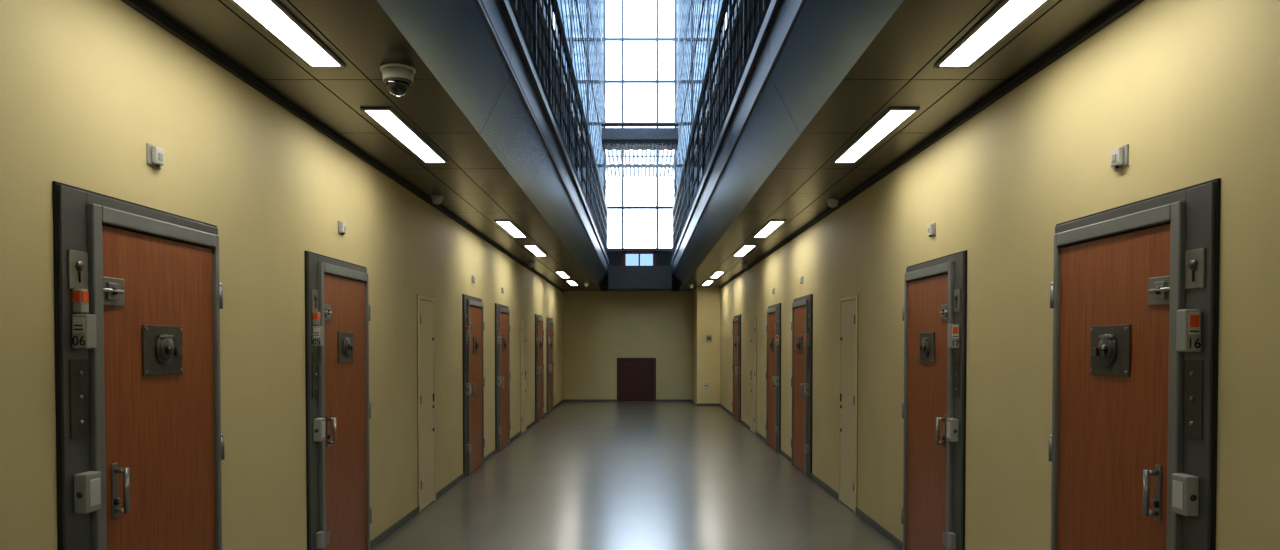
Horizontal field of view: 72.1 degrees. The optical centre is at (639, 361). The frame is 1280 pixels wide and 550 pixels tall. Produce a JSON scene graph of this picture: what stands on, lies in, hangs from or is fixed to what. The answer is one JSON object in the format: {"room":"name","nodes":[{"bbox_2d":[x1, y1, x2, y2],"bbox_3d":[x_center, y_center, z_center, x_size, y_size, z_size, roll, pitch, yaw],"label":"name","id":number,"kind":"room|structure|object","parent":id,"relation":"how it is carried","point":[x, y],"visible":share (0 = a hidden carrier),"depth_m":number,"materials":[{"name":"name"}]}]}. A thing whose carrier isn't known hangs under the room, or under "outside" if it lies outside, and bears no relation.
{"room":"prison interior","nodes":[
{"label":"prison interior","id":0,"kind":"room"},
{"bbox_2d":[0,0,562,549],"bbox_3d":[-2.220,-0.095,8.850,0.300,2.980,29.700,0,1,0],"label":"wall","id":1,"kind":"structure","parent":0,"point":[85,85],"depth_m":4.56,"materials":[{"name":"paint"}]},
{"bbox_2d":[52,181,224,549],"bbox_3d":[-2.026,0.427,3.716,0.087,2.150,1.186,0,1,0],"label":"door","id":2,"kind":"structure","parent":1,"relation":"in","point":[140,452],"depth_m":3.57,"materials":[{"name":"wood"}]},
{"bbox_2d":[72,336,84,345],"bbox_3d":[-2.020,-0.074,3.168,0.047,0.035,0.001,0,1,0],"label":"number","id":3,"kind":"object","parent":2,"relation":"attached to","point":[81,340],"visible":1,"depth_m":3.17,"materials":[{"name":"black paint"}]},
{"bbox_2d":[146,143,163,168],"bbox_3d":[-2.054,-0.872,3.743,0.033,0.089,0.110,0,1,0],"label":"indicator","id":4,"kind":"object","parent":1,"relation":"attached to","point":[154,155],"visible":1,"depth_m":3.71,"materials":[{"name":"white plastic"}]},
{"bbox_2d":[305,251,371,549],"bbox_3d":[-2.026,0.379,6.045,0.087,2.150,1.186,0,1,0],"label":"door","id":5,"kind":"structure","parent":1,"relation":"in","point":[337,306],"depth_m":5.94,"materials":[{"name":"wood"}]},
{"bbox_2d":[338,221,345,234],"bbox_3d":[-2.054,-0.921,6.082,0.033,0.089,0.110,0,1,0],"label":"indicator","id":6,"kind":"object","parent":1,"relation":"attached to","point":[341,226],"visible":1,"depth_m":6.05,"materials":[{"name":"white plastic"}]},
{"bbox_2d":[121,0,563,291],"bbox_3d":[-2.055,-1.567,8.819,0.030,0.034,29.700,0,1,0],"label":"trim","id":7,"kind":"structure","parent":1,"relation":"attached to","point":[139,6],"depth_m":4.93,"materials":[{"name":"black metal"}]},
{"bbox_2d":[417,294,435,511],"bbox_3d":[-2.053,0.387,8.500,0.034,2.030,0.640,0,1,0],"label":"door","id":8,"kind":"structure","parent":1,"relation":"in","point":[426,402],"depth_m":8.47,"materials":[{"name":"paint"}]},
{"bbox_2d":[370,399,563,549],"bbox_3d":[-2.062,1.364,8.880,0.015,0.060,29.700,0,1,0],"label":"baseboard","id":9,"kind":"structure","parent":1,"relation":"attached to","point":[406,518],"depth_m":8.15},
{"bbox_2d":[462,294,484,477],"bbox_3d":[-2.026,0.277,10.869,0.087,2.150,1.186,0,1,0],"label":"door","id":10,"kind":"structure","parent":1,"relation":"in","point":[472,307],"depth_m":10.73,"materials":[{"name":"wood"}]},
{"bbox_2d":[495,303,510,452],"bbox_3d":[-2.026,0.230,13.159,0.087,2.150,1.186,0,1,0],"label":"door","id":11,"kind":"structure","parent":1,"relation":"in","point":[502,312],"depth_m":13.07,"materials":[{"name":"wood"}]},
{"bbox_2d":[520,317,525,433],"bbox_3d":[-2.053,0.240,15.528,0.034,2.030,0.640,0,1,0],"label":"door","id":12,"kind":"structure","parent":1,"relation":"in","point":[522,320],"depth_m":15.38,"materials":[{"name":"paint"}]},
{"bbox_2d":[535,314,543,422],"bbox_3d":[-2.026,0.129,17.938,0.087,2.150,1.186,0,1,0],"label":"door","id":13,"kind":"structure","parent":1,"relation":"in","point":[539,331],"depth_m":17.88,"materials":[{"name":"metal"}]},
{"bbox_2d":[546,317,553,413],"bbox_3d":[-2.026,0.084,20.087,0.087,2.150,1.186,0,1,0],"label":"door","id":14,"kind":"structure","parent":1,"relation":"in","point":[549,322],"depth_m":20.08,"materials":[{"name":"metal"}]},
{"bbox_2d":[141,0,599,290],"bbox_3d":[-1.720,-1.888,8.962,1.300,0.600,30.000,0,1,0],"label":"ceiling","id":15,"kind":"structure","parent":0,"point":[475,187],"depth_m":5.12,"materials":[{"name":"metal"}]},
{"bbox_2d":[229,0,345,67],"bbox_3d":[-1.575,-1.471,3.660,0.184,0.012,1.560,0,1,0],"label":"recessed light","id":16,"kind":"object","parent":15,"relation":"in","point":[270,15],"visible":1,"depth_m":3.94,"materials":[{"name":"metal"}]},
{"bbox_2d":[380,63,415,95],"bbox_3d":[-1.235,-1.425,4.491,0.176,0.138,0.176,0,1,0],"label":"dome security camera","id":17,"kind":"object","parent":15,"relation":"attached to","point":[397,77],"visible":1,"depth_m":4.44,"materials":[{"name":"white plastic"}]},
{"bbox_2d":[360,108,447,162],"bbox_3d":[-1.575,-1.520,6.019,0.184,0.012,1.560,0,1,0],"label":"recessed light","id":18,"kind":"object","parent":15,"relation":"in","point":[387,119],"visible":1,"depth_m":5.85,"materials":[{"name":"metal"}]},
{"bbox_2d":[431,195,442,205],"bbox_3d":[-1.930,-1.527,8.370,0.110,0.098,0.110,0,1,0],"label":"smoke detector","id":19,"kind":"object","parent":15,"relation":"attached to","point":[436,199],"visible":1,"depth_m":8.33,"materials":[{"name":"white plastic"}]},
{"bbox_2d":[494,220,527,237],"bbox_3d":[-1.575,-1.621,10.828,0.184,0.012,1.560,0,1,0],"label":"recessed light","id":20,"kind":"object","parent":15,"relation":"in","point":[508,226],"visible":1,"depth_m":10.71,"materials":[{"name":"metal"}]},
{"bbox_2d":[523,245,546,255],"bbox_3d":[-1.575,-1.673,13.328,0.184,0.012,1.560,0,1,0],"label":"recessed light","id":21,"kind":"object","parent":15,"relation":"in","point":[534,249],"visible":1,"depth_m":13.25,"materials":[{"name":"plastic"}]},
{"bbox_2d":[555,272,570,277],"bbox_3d":[-1.575,-1.772,18.027,0.184,0.012,1.560,0,1,0],"label":"recessed light","id":22,"kind":"object","parent":15,"relation":"in","point":[561,274],"visible":1,"depth_m":18.10,"materials":[{"name":"plastic"}]},
{"bbox_2d":[566,281,578,285],"bbox_3d":[-1.575,-1.824,20.526,0.184,0.012,1.560,0,1,0],"label":"recessed light","id":23,"kind":"object","parent":15,"relation":"in","point":[572,283],"visible":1,"depth_m":20.61,"materials":[{"name":"plastic"}]},
{"bbox_2d":[376,0,608,290],"bbox_3d":[-1.563,-1.967,8.811,1.474,0.784,29.708,0,1,0],"label":"fascia","id":24,"kind":"object","parent":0,"point":[477,50],"visible":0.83,"depth_m":6.03,"materials":[{"name":"metal"}]},
{"bbox_2d":[510,0,608,259],"bbox_3d":[-0.875,-3.012,8.789,0.080,1.355,29.700,0,1,0],"label":"gallery railing","id":25,"kind":"object","parent":24,"relation":"on","point":[587,164],"visible":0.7,"depth_m":10.11,"materials":[{"name":"metal"}]},
{"bbox_2d":[517,0,578,160],"bbox_3d":[-1.865,-5.250,8.992,0.870,0.360,30.200,0,1,0],"label":"railing","id":26,"kind":"object","parent":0,"point":[518,1],"depth_m":14.85,"materials":[{"name":"metal"}]},
{"bbox_2d":[563,291,692,401],"bbox_3d":[-0.030,-0.409,23.847,4.680,2.980,0.300,0,1,0],"label":"wall","id":27,"kind":"structure","parent":0,"point":[600,328],"depth_m":23.69,"materials":[{"name":"paint"}]},
{"bbox_2d":[617,358,655,401],"bbox_3d":[-0.095,0.494,23.686,1.050,1.180,0.058,0,1,0],"label":"door","id":28,"kind":"structure","parent":27,"relation":"in","point":[636,377],"depth_m":23.69,"materials":[{"name":"wood"}]},
{"bbox_2d":[564,399,719,405],"bbox_3d":[-0.030,1.070,22.920,4.080,0.060,1.615,0,1,0],"label":"baseboard","id":29,"kind":"structure","parent":27,"relation":"attached to","point":[565,400],"depth_m":23.71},
{"bbox_2d":[371,402,900,549],"bbox_3d":[-0.030,1.494,8.883,4.680,0.200,30.300,0,1,0],"label":"floor","id":30,"kind":"structure","parent":0,"point":[585,475],"depth_m":9.18,"materials":[{"name":"concrete"}]},
{"bbox_2d":[601,124,678,149],"bbox_3d":[0.000,-5.160,20.231,1.740,0.430,0.730,0,1,0],"label":"footbridge","id":31,"kind":"object","parent":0,"point":[613,136],"visible":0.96,"depth_m":19.88,"materials":[{"name":"metal"}]},
{"bbox_2d":[601,266,678,290],"bbox_3d":[0.000,-2.222,23.709,4.600,0.650,1.900,0,1,0],"label":"deck","id":32,"kind":"object","parent":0,"point":[620,278],"visible":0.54,"depth_m":22.76,"materials":[{"name":"metal"}]},
{"bbox_2d":[607,251,672,265],"bbox_3d":[0.000,-2.840,24.536,4.600,0.530,0.120,0,1,0],"label":"window","id":33,"kind":"structure","parent":32,"relation":"on","point":[616,258],"depth_m":24.49,"materials":[{"name":"blue glass"}]},
{"bbox_2d":[556,0,723,250],"bbox_3d":[0.000,-6.838,24.412,4.660,7.550,0.100,0,1,0],"label":"window","id":34,"kind":"structure","parent":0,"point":[603,2],"depth_m":24.36,"materials":[{"name":"glass"}]},
{"bbox_2d":[602,144,677,176],"bbox_3d":[0.000,-4.959,21.854,1.744,0.024,3.918,0,1,0],"label":"net","id":35,"kind":"object","parent":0,"point":[612,166],"depth_m":21.66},
{"bbox_2d":[693,287,719,403],"bbox_3d":[1.720,-0.390,22.897,0.580,2.980,1.600,0,1,0],"label":"wall","id":36,"kind":"structure","parent":0,"point":[706,300],"depth_m":22.10,"materials":[{"name":"beige paint"}]},
{"bbox_2d":[706,335,711,340],"bbox_3d":[1.730,-0.582,22.065,0.140,0.160,0.056,0,1,0],"label":"wall control box","id":37,"kind":"object","parent":36,"relation":"attached to","point":[708,337],"depth_m":22.04,"materials":[{"name":"grey metal"}]},
{"bbox_2d":[701,0,762,160],"bbox_3d":[1.865,-5.250,8.992,0.870,0.360,30.200,0,1,0],"label":"gallery","id":38,"kind":"object","parent":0,"point":[751,1],"depth_m":14.85,"materials":[{"name":"metal"}]},
{"bbox_2d":[671,0,903,290],"bbox_3d":[1.565,-1.965,8.811,1.470,0.780,29.700,0,1,0],"label":"fascia","id":39,"kind":"object","parent":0,"point":[803,50],"visible":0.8,"depth_m":6.01,"materials":[{"name":"metal"}]},
{"bbox_2d":[671,0,770,259],"bbox_3d":[0.875,-3.012,8.789,0.080,1.355,29.700,0,1,0],"label":"gallery railing","id":40,"kind":"object","parent":39,"relation":"on","point":[692,164],"visible":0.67,"depth_m":10.04,"materials":[{"name":"metal"}]},
{"bbox_2d":[680,0,1124,290],"bbox_3d":[1.690,-1.888,8.962,1.240,0.600,30.000,0,1,0],"label":"ceiling","id":41,"kind":"structure","parent":0,"point":[896,70],"depth_m":5.06,"materials":[{"name":"metal"}]},
{"bbox_2d":[701,281,713,285],"bbox_3d":[1.575,-1.824,20.526,0.184,0.012,1.560,0,1,0],"label":"recessed light","id":42,"kind":"object","parent":41,"relation":"in","point":[706,283],"visible":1,"depth_m":20.61,"materials":[{"name":"plastic"}]},
{"bbox_2d":[709,272,724,277],"bbox_3d":[1.575,-1.772,18.027,0.184,0.012,1.560,0,1,0],"label":"recessed light","id":43,"kind":"object","parent":41,"relation":"in","point":[716,274],"visible":1,"depth_m":18.10,"materials":[{"name":"plastic"}]},
{"bbox_2d":[733,245,756,255],"bbox_3d":[1.575,-1.673,13.328,0.184,0.012,1.560,0,1,0],"label":"recessed light","id":44,"kind":"object","parent":41,"relation":"in","point":[744,249],"visible":1,"depth_m":13.25,"materials":[{"name":"plastic"}]},
{"bbox_2d":[752,220,785,237],"bbox_3d":[1.575,-1.621,10.828,0.184,0.012,1.560,0,1,0],"label":"recessed light","id":45,"kind":"object","parent":41,"relation":"in","point":[771,226],"visible":1,"depth_m":10.71,"materials":[{"name":"plastic"}]},
{"bbox_2d":[827,198,838,208],"bbox_3d":[1.880,-1.531,8.570,0.110,0.098,0.110,0,1,0],"label":"smoke detector","id":46,"kind":"object","parent":41,"relation":"attached to","point":[832,202],"visible":1,"depth_m":8.53,"materials":[{"name":"white plastic"}]},
{"bbox_2d":[832,108,919,162],"bbox_3d":[1.575,-1.520,6.019,0.184,0.012,1.560,0,1,0],"label":"recessed light","id":47,"kind":"object","parent":41,"relation":"in","point":[891,119],"visible":1,"depth_m":5.85,"materials":[{"name":"plastic"}]},
{"bbox_2d":[934,0,1050,67],"bbox_3d":[1.575,-1.471,3.660,0.184,0.012,1.560,0,1,0],"label":"recessed light","id":48,"kind":"object","parent":41,"relation":"in","point":[1009,15],"visible":1,"depth_m":3.94,"materials":[{"name":"plastic"}]},
{"bbox_2d":[720,0,1279,549],"bbox_3d":[2.160,-0.095,8.850,0.300,2.980,29.700,0,1,0],"label":"wall","id":49,"kind":"structure","parent":0,"point":[1192,87],"depth_m":4.47,"materials":[{"name":"paint"}]},
{"bbox_2d":[732,314,740,421],"bbox_3d":[1.966,0.126,18.088,0.087,2.150,1.186,0,1,0],"label":"door","id":50,"kind":"structure","parent":49,"relation":"in","point":[736,332],"depth_m":17.89,"materials":[{"name":"wood"}]},
{"bbox_2d":[750,317,756,434],"bbox_3d":[1.993,0.240,15.498,0.034,2.030,0.680,0,1,0],"label":"door","id":51,"kind":"structure","parent":49,"relation":"in","point":[753,378],"depth_m":15.46,"materials":[{"name":"paint"}]},
{"bbox_2d":[766,303,780,453],"bbox_3d":[1.966,0.230,13.139,0.087,2.150,1.186,0,1,0],"label":"door","id":52,"kind":"structure","parent":49,"relation":"in","point":[773,326],"depth_m":13.03,"materials":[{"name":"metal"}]},
{"bbox_2d":[791,294,812,477],"bbox_3d":[1.966,0.278,10.849,0.087,2.150,1.186,0,1,0],"label":"door","id":53,"kind":"structure","parent":49,"relation":"in","point":[802,307],"depth_m":10.73,"materials":[{"name":"wood"}]},
{"bbox_2d":[719,404,902,549],"bbox_3d":[2.002,1.381,8.081,0.015,0.060,28.100,0,1,0],"label":"baseboard","id":54,"kind":"structure","parent":49,"relation":"attached to","point":[870,521],"depth_m":8.07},
{"bbox_2d":[838,294,857,513],"bbox_3d":[1.993,0.388,8.460,0.034,2.030,0.680,0,1,0],"label":"door","id":55,"kind":"structure","parent":49,"relation":"in","point":[848,306],"depth_m":8.42,"materials":[{"name":"paint"}]},
{"bbox_2d":[719,0,1143,288],"bbox_3d":[1.995,-1.550,8.019,0.030,0.034,28.100,0,1,0],"label":"trim","id":56,"kind":"structure","parent":49,"relation":"attached to","point":[1125,6],"depth_m":4.92,"materials":[{"name":"black metal"}]},
{"bbox_2d":[927,223,935,236],"bbox_3d":[1.994,-0.900,6.032,0.033,0.089,0.110,0,1,0],"label":"indicator","id":57,"kind":"object","parent":49,"relation":"attached to","point":[931,231],"visible":1,"depth_m":6.00,"materials":[{"name":"white plastic"}]},
{"bbox_2d":[901,250,966,549],"bbox_3d":[1.966,0.379,6.020,0.087,2.150,1.186,0,1,0],"label":"door","id":58,"kind":"structure","parent":49,"relation":"in","point":[935,290],"depth_m":5.92,"materials":[{"name":"wood"}]},
{"bbox_2d":[1111,144,1128,169],"bbox_3d":[1.994,-0.851,3.673,0.033,0.089,0.110,0,1,0],"label":"indicator","id":59,"kind":"object","parent":49,"relation":"attached to","point":[1119,156],"visible":1,"depth_m":3.64,"materials":[{"name":"white plastic"}]},
{"bbox_2d":[1048,178,1220,549],"bbox_3d":[1.966,0.428,3.661,0.087,2.150,1.186,0,1,0],"label":"door","id":60,"kind":"structure","parent":49,"relation":"in","point":[1132,445],"depth_m":3.51,"materials":[{"name":"wood"}]},
{"bbox_2d":[1190,338,1200,347],"bbox_3d":[1.964,-0.064,3.113,0.038,0.035,0.001,0,1,0],"label":"door number","id":61,"kind":"object","parent":60,"relation":"attached to","point":[1190,338],"visible":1,"depth_m":3.11,"materials":[{"name":"black plastic"}]},
{"bbox_3d":[-0.030,-4.080,-6.237,4.680,11.580,0.300,0,1,0],"label":"wall","id":62,"kind":"structure","parent":0,"visible":0},
{"bbox_2d":[560,0,607,203],"bbox_3d":[-0.965,-6.602,8.914,0.192,5.799,30.105,0,1,0],"label":"safety net","id":63,"kind":"object","parent":62,"relation":"attached to","point":[596,2],"visible":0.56,"depth_m":17.24,"materials":[{"name":"metal"}]},
{"bbox_2d":[672,0,719,203],"bbox_3d":[0.965,-6.602,8.914,0.192,5.799,30.105,0,1,0],"label":"safety net","id":64,"kind":"object","parent":62,"relation":"attached to","point":[683,2],"visible":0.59,"depth_m":17.25,"materials":[{"name":"fabric"}]}
]}

